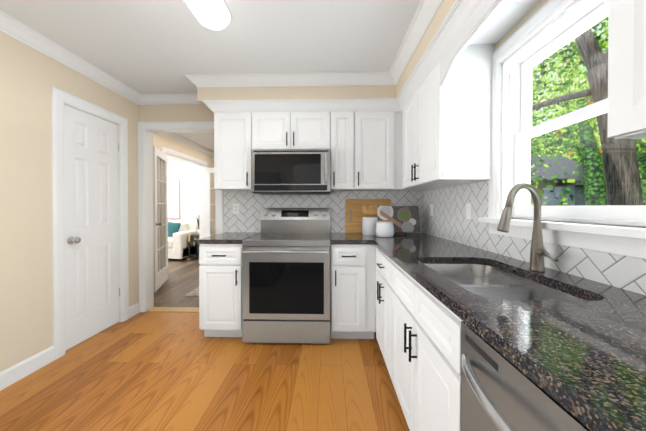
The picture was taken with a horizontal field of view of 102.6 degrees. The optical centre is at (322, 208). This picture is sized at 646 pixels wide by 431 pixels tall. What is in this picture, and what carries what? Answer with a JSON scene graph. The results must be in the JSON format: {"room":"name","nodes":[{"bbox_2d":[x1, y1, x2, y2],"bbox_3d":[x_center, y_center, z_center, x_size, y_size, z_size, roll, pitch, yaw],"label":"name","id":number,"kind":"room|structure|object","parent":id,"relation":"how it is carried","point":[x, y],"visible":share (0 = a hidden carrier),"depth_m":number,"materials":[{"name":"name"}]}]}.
{"room":"kitchen","nodes":[
{"label":"kitchen","id":0,"kind":"room"},
{"bbox_2d":[0,31,138,371],"bbox_3d":[-2.192,-0.025,0.928,0.120,2.440,4.270,0,0,1],"label":"wall","id":1,"kind":"structure","parent":0,"point":[30,76],"depth_m":1.87,"materials":[{"name":"beige paint"}]},
{"bbox_2d":[0,345,54,390],"bbox_3d":[-2.136,1.141,0.487,0.014,0.115,3.072,0,0,1],"label":"baseboard","id":2,"kind":"structure","parent":1,"relation":"attached to","point":[11,375],"depth_m":1.83,"materials":[{"name":"white paint"}]},
{"bbox_2d":[0,10,147,104],"bbox_3d":[-2.091,-1.201,0.917,0.082,0.087,4.030,0,0,1],"label":"crown molding","id":3,"kind":"structure","parent":1,"relation":"attached to","point":[10,26],"depth_m":2.04,"materials":[{"name":"white paint"}]},
{"bbox_2d":[51,86,128,359],"bbox_3d":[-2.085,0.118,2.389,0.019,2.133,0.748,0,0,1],"label":"door frame","id":4,"kind":"structure","parent":1,"relation":"attached to","point":[59,97],"depth_m":2.08,"materials":[{"name":"white paint"}]},
{"bbox_2d":[64,104,119,350],"bbox_3d":[-2.091,0.160,2.397,0.111,2.032,0.585,0,0,1],"label":"door","id":5,"kind":"structure","parent":1,"relation":"attached to","point":[91,150],"depth_m":2.36,"materials":[{"name":"white paint"}]},
{"bbox_2d":[139,104,223,232],"bbox_3d":[-0.400,-0.040,2.959,3.360,2.440,0.120,0,0,1],"label":"wall","id":6,"kind":"structure","parent":0,"point":[178,112],"depth_m":2.92,"materials":[{"name":"beige paint"}]},
{"bbox_2d":[140,93,199,104],"bbox_3d":[-1.597,-1.216,2.879,0.790,0.087,0.082,0,0,1],"label":"crown molding","id":7,"kind":"structure","parent":6,"relation":"attached to","point":[177,98],"depth_m":2.88,"materials":[{"name":"white paint"}]},
{"bbox_2d":[138,121,222,311],"bbox_3d":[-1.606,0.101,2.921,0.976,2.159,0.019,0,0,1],"label":"door frame","id":8,"kind":"structure","parent":6,"relation":"attached to","point":[142,126],"depth_m":2.92,"materials":[{"name":"white paint"}]},
{"bbox_2d":[214,113,251,190],"bbox_3d":[-0.886,-0.571,2.716,0.374,0.762,0.380,0,0,1],"label":"upper cabinet","id":9,"kind":"object","parent":6,"relation":"attached to","point":[232,148],"visible":0.9,"depth_m":2.57,"materials":[{"name":"white paint"}]},
{"bbox_2d":[252,112,329,149],"bbox_3d":[-0.309,-0.766,2.700,0.776,0.372,0.380,0,0,1],"label":"upper cabinet","id":10,"kind":"object","parent":6,"relation":"attached to","point":[294,131],"visible":0.98,"depth_m":2.55,"materials":[{"name":"white paint"}]},
{"bbox_2d":[251,150,329,194],"bbox_3d":[-0.300,-0.356,2.660,0.759,0.413,0.452,0,0,1],"label":"over-the-range microwave","id":11,"kind":"object","parent":10,"relation":"attached to","point":[290,172],"visible":1,"depth_m":2.48,"materials":[{"name":"silver metal"}]},
{"bbox_2d":[224,191,422,232],"bbox_3d":[0.006,0.034,2.886,2.225,0.472,0.006,0,0,1],"label":"tile backsplash","id":12,"kind":"structure","parent":6,"relation":"attached to","point":[247,217],"depth_m":2.89,"materials":[{"name":"white tile"}]},
{"bbox_2d":[233,203,238,213],"bbox_3d":[-0.971,0.005,2.905,0.070,0.116,0.006,0,0,1],"label":"electrical outlet plate","id":13,"kind":"object","parent":12,"relation":"attached to","point":[235,205],"depth_m":2.90,"materials":[{"name":"white plastic"}]},
{"bbox_2d":[330,112,353,190],"bbox_3d":[0.197,-0.571,2.689,0.232,0.762,0.380,0,0,1],"label":"upper cabinet","id":14,"kind":"object","parent":6,"relation":"attached to","point":[341,151],"visible":0.96,"depth_m":2.54,"materials":[{"name":"white paint"}]},
{"bbox_2d":[352,112,430,190],"bbox_3d":[0.711,-0.571,2.676,0.792,0.762,0.380,0,0,1],"label":"upper cabinet","id":15,"kind":"object","parent":6,"relation":"attached to","point":[377,151],"visible":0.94,"depth_m":2.53,"materials":[{"name":"white paint"}]},
{"bbox_2d":[168,164,198,221],"bbox_3d":[-4.855,-0.072,7.143,4.460,2.440,0.120,0,0,1],"label":"wall","id":16,"kind":"structure","parent":0,"point":[187,175],"depth_m":7.04,"materials":[{"name":"white paint"}]},
{"bbox_2d":[168,179,179,218],"bbox_3d":[-4.258,-0.246,7.048,0.760,1.070,0.034,0,0,1],"label":"canvas art","id":17,"kind":"object","parent":16,"relation":"attached to","point":[173,198],"visible":0.46,"depth_m":7.04,"materials":[{"name":"white fabric"}]},
{"bbox_2d":[168,160,190,163],"bbox_3d":[-4.798,-1.246,7.029,4.340,0.090,0.086,0,0,1],"label":"crown molding","id":18,"kind":"structure","parent":16,"relation":"attached to","point":[169,161],"depth_m":7.01,"materials":[{"name":"white paint"}]},
{"bbox_2d":[153,133,215,269],"bbox_3d":[-2.418,-0.054,4.845,0.530,2.440,3.551,0,0,1],"label":"wall","id":19,"kind":"structure","parent":0,"point":[159,140],"depth_m":4.74,"materials":[{"name":"beige paint"}]},
{"bbox_2d":[153,146,167,291],"bbox_3d":[-2.417,0.153,3.900,0.325,2.020,0.675,0,0,1],"label":"door","id":20,"kind":"structure","parent":19,"relation":"in","point":[160,277],"depth_m":3.84,"materials":[{"name":"white paint"}]},
{"bbox_2d":[161,146,206,266],"bbox_3d":[-2.611,0.084,4.916,0.139,2.163,1.546,0,0,1],"label":"door frame","id":21,"kind":"structure","parent":19,"relation":"attached to","point":[201,201],"depth_m":5.59,"materials":[{"name":"white paint"}]},
{"bbox_2d":[159,133,213,156],"bbox_3d":[-2.520,-1.229,4.839,0.086,0.090,3.550,0,0,1],"label":"crown molding","id":22,"kind":"structure","parent":19,"relation":"attached to","point":[184,141],"depth_m":4.86,"materials":[{"name":"white paint"}]},
{"bbox_2d":[205,168,215,236],"bbox_3d":[-2.167,0.140,5.566,0.705,2.020,0.174,0,0,1],"label":"wall","id":23,"kind":"structure","parent":19,"relation":"attached to","point":[208,188],"depth_m":5.55,"materials":[{"name":"white paint"}]},
{"bbox_2d":[0,255,409,430],"bbox_3d":[-2.953,1.229,3.058,8.470,0.100,8.470,0,0,1],"label":"floor","id":24,"kind":"structure","parent":0,"point":[159,371],"depth_m":1.75,"materials":[{"name":"brown wood"}]},
{"bbox_2d":[146,307,198,311],"bbox_3d":[-1.604,1.176,2.998,0.798,0.007,0.130,0,0,1],"label":"threshold","id":25,"kind":"object","parent":24,"relation":"on","point":[174,309],"visible":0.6,"depth_m":3.00,"materials":[{"name":"brown wood"}]},
{"bbox_2d":[168,222,198,258],"bbox_3d":[-3.978,0.721,6.066,1.870,0.770,0.900,0,0,1],"label":"sofa","id":26,"kind":"object","parent":24,"relation":"on","point":[177,245],"visible":0.17,"depth_m":5.72,"materials":[{"name":"white fabric"}]},
{"bbox_2d":[168,222,180,236],"bbox_3d":[-3.455,0.487,5.941,0.384,0.365,0.147,0,0,1],"label":"pillow","id":27,"kind":"object","parent":26,"relation":"on","point":[173,227],"visible":0.73,"depth_m":5.91,"materials":[{"name":"teal fabric"}]},
{"bbox_2d":[184,287,198,295],"bbox_3d":[-1.391,1.165,4.324,0.870,0.009,1.760,0,0,1],"label":"runner rug","id":28,"kind":"object","parent":24,"relation":"on","point":[194,292],"visible":0.08,"depth_m":3.54,"materials":[{"name":"beige fabric"}]},
{"bbox_2d":[188,234,198,259],"bbox_3d":[-2.842,0.881,5.960,0.331,0.552,0.361,0,0,1],"label":"side table","id":29,"kind":"object","parent":24,"relation":"on","point":[193,237],"visible":0.52,"depth_m":5.79,"materials":[{"name":"black paint"}]},
{"bbox_2d":[195,213,198,234],"bbox_3d":[-2.829,0.334,6.028,0.214,0.545,0.215,0,0,1],"label":"potted snake plant","id":30,"kind":"object","parent":29,"relation":"on","point":[197,219],"visible":0.35,"depth_m":5.97,"materials":[{"name":"green plant"}]},
{"bbox_2d":[199,244,243,336],"bbox_3d":[-0.891,0.747,2.579,0.382,0.872,0.675,0,0,1],"label":"base cabinet","id":31,"kind":"object","parent":24,"relation":"on","point":[220,290],"visible":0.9,"depth_m":2.28,"materials":[{"name":"white paint"}]},
{"bbox_2d":[196,232,260,243],"bbox_3d":[-0.896,0.292,2.589,0.413,0.038,0.638,0,0,1],"label":"countertop","id":32,"kind":"structure","parent":31,"relation":"on","point":[226,237],"depth_m":2.35,"materials":[{"name":"black stone"}]},
{"bbox_2d":[242,208,329,343],"bbox_3d":[-0.305,0.591,2.529,0.759,1.185,0.720,0,0,1],"label":"range","id":33,"kind":"object","parent":24,"relation":"on","point":[285,275],"visible":1,"depth_m":2.23,"materials":[{"name":"silver metal"}]},
{"bbox_2d":[330,236,375,338],"bbox_3d":[0.279,0.747,2.549,0.393,0.872,0.675,0,0,1],"label":"base cabinet","id":34,"kind":"object","parent":24,"relation":"on","point":[353,291],"visible":0.96,"depth_m":2.25,"materials":[{"name":"white paint"}]},
{"bbox_2d":[330,233,367,243],"bbox_3d":[0.255,0.292,2.558,0.345,0.038,0.642,0,0,1],"label":"countertop","id":35,"kind":"structure","parent":34,"relation":"on","point":[336,238],"depth_m":2.35,"materials":[{"name":"black stone"}]},
{"bbox_2d":[376,247,394,379],"bbox_3d":[0.746,0.752,1.926,0.684,0.872,0.656,0,0,1],"label":"base cabinet","id":36,"kind":"object","parent":24,"relation":"on","point":[384,264],"visible":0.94,"depth_m":1.82,"materials":[{"name":"white paint"}]},
{"bbox_2d":[392,263,461,430],"bbox_3d":[0.727,0.757,1.179,0.684,0.872,0.833,0,0,1],"label":"base cabinet","id":37,"kind":"object","parent":24,"relation":"on","point":[426,353],"visible":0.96,"depth_m":1.07,"materials":[{"name":"white paint"}]},
{"bbox_2d":[364,233,645,430],"bbox_3d":[0.732,0.302,1.209,0.677,0.038,3.314,0,0,1],"label":"countertop","id":38,"kind":"structure","parent":37,"relation":"on","point":[584,362],"depth_m":0.62,"materials":[{"name":"black stone"}]},
{"bbox_2d":[345,199,390,232],"bbox_3d":[0.503,0.084,2.845,0.500,0.372,0.044,0,0,1],"label":"bamboo cutting board","id":39,"kind":"object","parent":38,"relation":"on","point":[357,215],"visible":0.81,"depth_m":2.84,"materials":[{"name":"brown wood"}]},
{"bbox_2d":[362,205,377,234],"bbox_3d":[0.497,0.118,2.682,0.182,0.307,0.160,0,0,1],"label":"utensil crock","id":40,"kind":"object","parent":38,"relation":"on","point":[369,225],"visible":0.94,"depth_m":2.64,"materials":[{"name":"white ceramic"}]},
{"bbox_2d":[375,220,393,237],"bbox_3d":[0.601,0.197,2.490,0.176,0.152,0.176,0,0,1],"label":"jar","id":41,"kind":"object","parent":38,"relation":"on","point":[385,228],"visible":1,"depth_m":2.42,"materials":[{"name":"white ceramic"}]},
{"bbox_2d":[377,206,419,235],"bbox_3d":[0.768,0.123,2.645,0.416,0.299,0.217,0,0,1],"label":"cookbook","id":42,"kind":"object","parent":38,"relation":"on","point":[404,218],"visible":0.83,"depth_m":2.62,"materials":[{"name":"multicoloured paper"}]},
{"bbox_2d":[425,264,585,300],"bbox_3d":[0.720,0.408,1.146,0.444,0.171,0.709,0,0,1],"label":"undermount sink","id":43,"kind":"object","parent":38,"relation":"in","point":[488,281],"visible":0.1,"depth_m":1.21,"materials":[{"name":"silver metal"}]},
{"bbox_2d":[497,183,558,271],"bbox_3d":[0.877,0.086,1.133,0.253,0.396,0.146,0,0,1],"label":"pull-down faucet","id":44,"kind":"object","parent":38,"relation":"on","point":[538,253],"visible":1,"depth_m":1.15,"materials":[{"name":"silver metal"}]},
{"bbox_2d":[460,321,590,430],"bbox_3d":[0.695,0.764,0.462,0.712,0.870,0.600,0,0,1],"label":"dishwasher","id":45,"kind":"object","parent":24,"relation":"on","point":[500,391],"visible":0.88,"depth_m":0.57,"materials":[{"name":"silver metal"}]},
{"bbox_2d":[0,0,420,159],"bbox_3d":[-2.953,-1.311,3.039,8.470,0.100,8.470,0,0,1],"label":"ceiling","id":46,"kind":"structure","parent":0,"point":[152,46],"depth_m":1.89,"materials":[{"name":"white paint"}]},
{"bbox_2d":[184,0,230,29],"bbox_3d":[-0.715,-1.203,1.147,0.223,0.087,1.223,0,0,1],"label":"ceiling light fixture","id":47,"kind":"object","parent":46,"relation":"attached to","point":[213,14],"visible":1,"depth_m":1.57,"materials":[{"name":"glowing frosted white plastic diffuser"}]},
{"bbox_2d":[184,72,387,86],"bbox_3d":[-0.344,-1.213,2.441,1.902,0.087,0.082,0,0,1],"label":"crown molding","id":48,"kind":"structure","parent":46,"relation":"attached to","point":[319,78],"depth_m":2.44,"materials":[{"name":"white paint"}]},
{"bbox_2d":[388,0,442,84],"bbox_3d":[0.611,-1.199,0.646,0.082,0.087,3.624,0,0,1],"label":"crown molding","id":49,"kind":"structure","parent":46,"relation":"attached to","point":[426,11],"depth_m":1.82,"materials":[{"name":"white paint"}]},
{"bbox_2d":[197,85,394,113],"bbox_3d":[-0.261,-1.150,2.684,1.890,0.216,0.406,0,0,1],"label":"soffit","id":50,"kind":"structure","parent":0,"point":[308,92],"depth_m":2.48,"materials":[{"name":"beige paint"}]},
{"bbox_2d":[202,98,393,113],"bbox_3d":[-0.234,-0.993,2.519,1.860,0.104,0.086,0,0,1],"label":"crown molding","id":51,"kind":"structure","parent":50,"relation":"attached to","point":[360,104],"depth_m":2.52,"materials":[{"name":"white paint"}]},
{"bbox_2d":[395,0,455,97],"bbox_3d":[0.862,-1.136,0.843,0.410,0.216,4.030,0,0,1],"label":"soffit","id":52,"kind":"structure","parent":0,"point":[445,7],"depth_m":1.69,"materials":[{"name":"beige paint"}]},
{"bbox_2d":[394,0,481,111],"bbox_3d":[0.704,-0.981,1.036,0.086,0.104,3.005,0,0,1],"label":"crown molding","id":53,"kind":"structure","parent":52,"relation":"attached to","point":[458,16],"depth_m":1.61,"materials":[{"name":"white paint"}]},
{"bbox_2d":[439,0,506,86],"bbox_3d":[0.738,-0.896,1.140,0.024,0.269,0.982,0,0,1],"label":"window valance","id":54,"kind":"object","parent":52,"relation":"attached to","point":[481,16],"visible":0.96,"depth_m":1.32,"materials":[{"name":"white paint"}]},
{"bbox_2d":[443,0,643,290],"bbox_3d":[1.146,-0.024,0.784,0.160,2.440,4.150,0,0,1],"label":"wall","id":55,"kind":"structure","parent":0,"point":[527,17],"depth_m":1.40,"materials":[{"name":"beige paint"}]},
{"bbox_2d":[402,44,494,188],"bbox_3d":[0.905,-0.611,2.080,0.374,0.850,0.909,0,0,1],"label":"upper cabinet","id":56,"kind":"object","parent":55,"relation":"attached to","point":[447,135],"visible":0.94,"depth_m":1.63,"materials":[{"name":"white paint"}]},
{"bbox_2d":[469,0,540,44],"bbox_3d":[0.912,-1.027,1.134,0.324,0.006,0.981,0,0,1],"label":"trim","id":57,"kind":"structure","parent":55,"relation":"attached to","point":[507,17],"depth_m":1.42,"materials":[{"name":"white paint"}]},
{"bbox_2d":[423,180,645,294],"bbox_3d":[1.073,0.047,1.194,0.006,0.472,3.324,0,0,1],"label":"tile backsplash","id":58,"kind":"structure","parent":55,"relation":"attached to","point":[447,220],"depth_m":1.58,"materials":[{"name":"white tile"}]},
{"bbox_2d":[430,204,432,215],"bbox_3d":[1.102,0.017,2.611,0.007,0.116,0.070,0,0,1],"label":"electrical outlet plate","id":59,"kind":"object","parent":58,"relation":"attached to","point":[431,205],"depth_m":2.61,"materials":[{"name":"white plastic"}]},
{"bbox_2d":[466,203,471,218],"bbox_3d":[1.085,0.022,1.919,0.007,0.116,0.070,0,0,1],"label":"electrical outlet plate","id":60,"kind":"object","parent":58,"relation":"attached to","point":[468,210],"depth_m":1.90,"materials":[{"name":"white plastic"}]},
{"bbox_2d":[479,0,645,258],"bbox_3d":[1.120,-0.401,1.147,0.230,1.130,1.070,0,0,1],"label":"window","id":61,"kind":"structure","parent":55,"relation":"in","point":[577,18],"depth_m":1.30,"materials":[{"name":"white paint"}]},
{"bbox_2d":[608,0,645,138],"bbox_3d":[0.857,-0.596,0.197,0.374,0.850,0.900,0,0,1],"label":"upper cabinet","id":62,"kind":"object","parent":55,"relation":"attached to","point":[627,69],"visible":1,"depth_m":0.61,"materials":[{"name":"white paint"}]},
{"label":"outside","id":63,"kind":"structure","parent":0,"visible":0},
{"bbox_2d":[530,21,645,165],"bbox_3d":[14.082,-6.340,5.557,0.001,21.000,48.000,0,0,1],"label":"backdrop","id":64,"kind":"structure","parent":63,"point":[565,154],"depth_m":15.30,"materials":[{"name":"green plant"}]},
{"bbox_3d":[7.789,2.059,5.779,12.590,0.100,48.000,0,0,1],"label":"lawn","id":65,"kind":"structure","parent":63,"visible":0},
{"bbox_2d":[530,156,604,205],"bbox_3d":[10.864,-0.423,13.260,4.020,4.750,7.250,0,0,1],"label":"neighbouring house","id":66,"kind":"structure","parent":65,"relation":"on","point":[556,170],"depth_m":11.15,"materials":[{"name":"grey"}]},
{"bbox_2d":[532,28,642,205],"bbox_3d":[6.971,-2.689,8.485,2.896,9.379,5.578,0,0,1],"label":"trunk","id":67,"kind":"object","parent":65,"relation":"on","point":[629,166],"depth_m":6.35,"materials":[{"name":"brown plant"}]},
{"bbox_2d":[530,16,645,205],"bbox_3d":[8.775,-3.377,8.358,6.454,11.388,7.120,0,0,1],"label":"canopy","id":68,"kind":"object","parent":67,"relation":"attached to","point":[567,69],"depth_m":8.76,"materials":[{"name":"green plant"}]},
{"bbox_2d":[578,119,645,205],"bbox_3d":[6.975,-0.169,5.980,1.872,4.366,0.558,0,0,-4],"label":"ivy","id":69,"kind":"object","parent":65,"relation":"on","point":[593,145],"depth_m":5.88,"materials":[{"name":"green plant"}]},
{"bbox_2d":[637,152,645,171],"bbox_3d":[11.083,-0.005,7.578,6.152,4.500,3.652,0,0,1],"label":"shrubs","id":70,"kind":"object","parent":65,"relation":"on","point":[643,155],"depth_m":7.64,"materials":[{"name":"green plant"}]}
]}

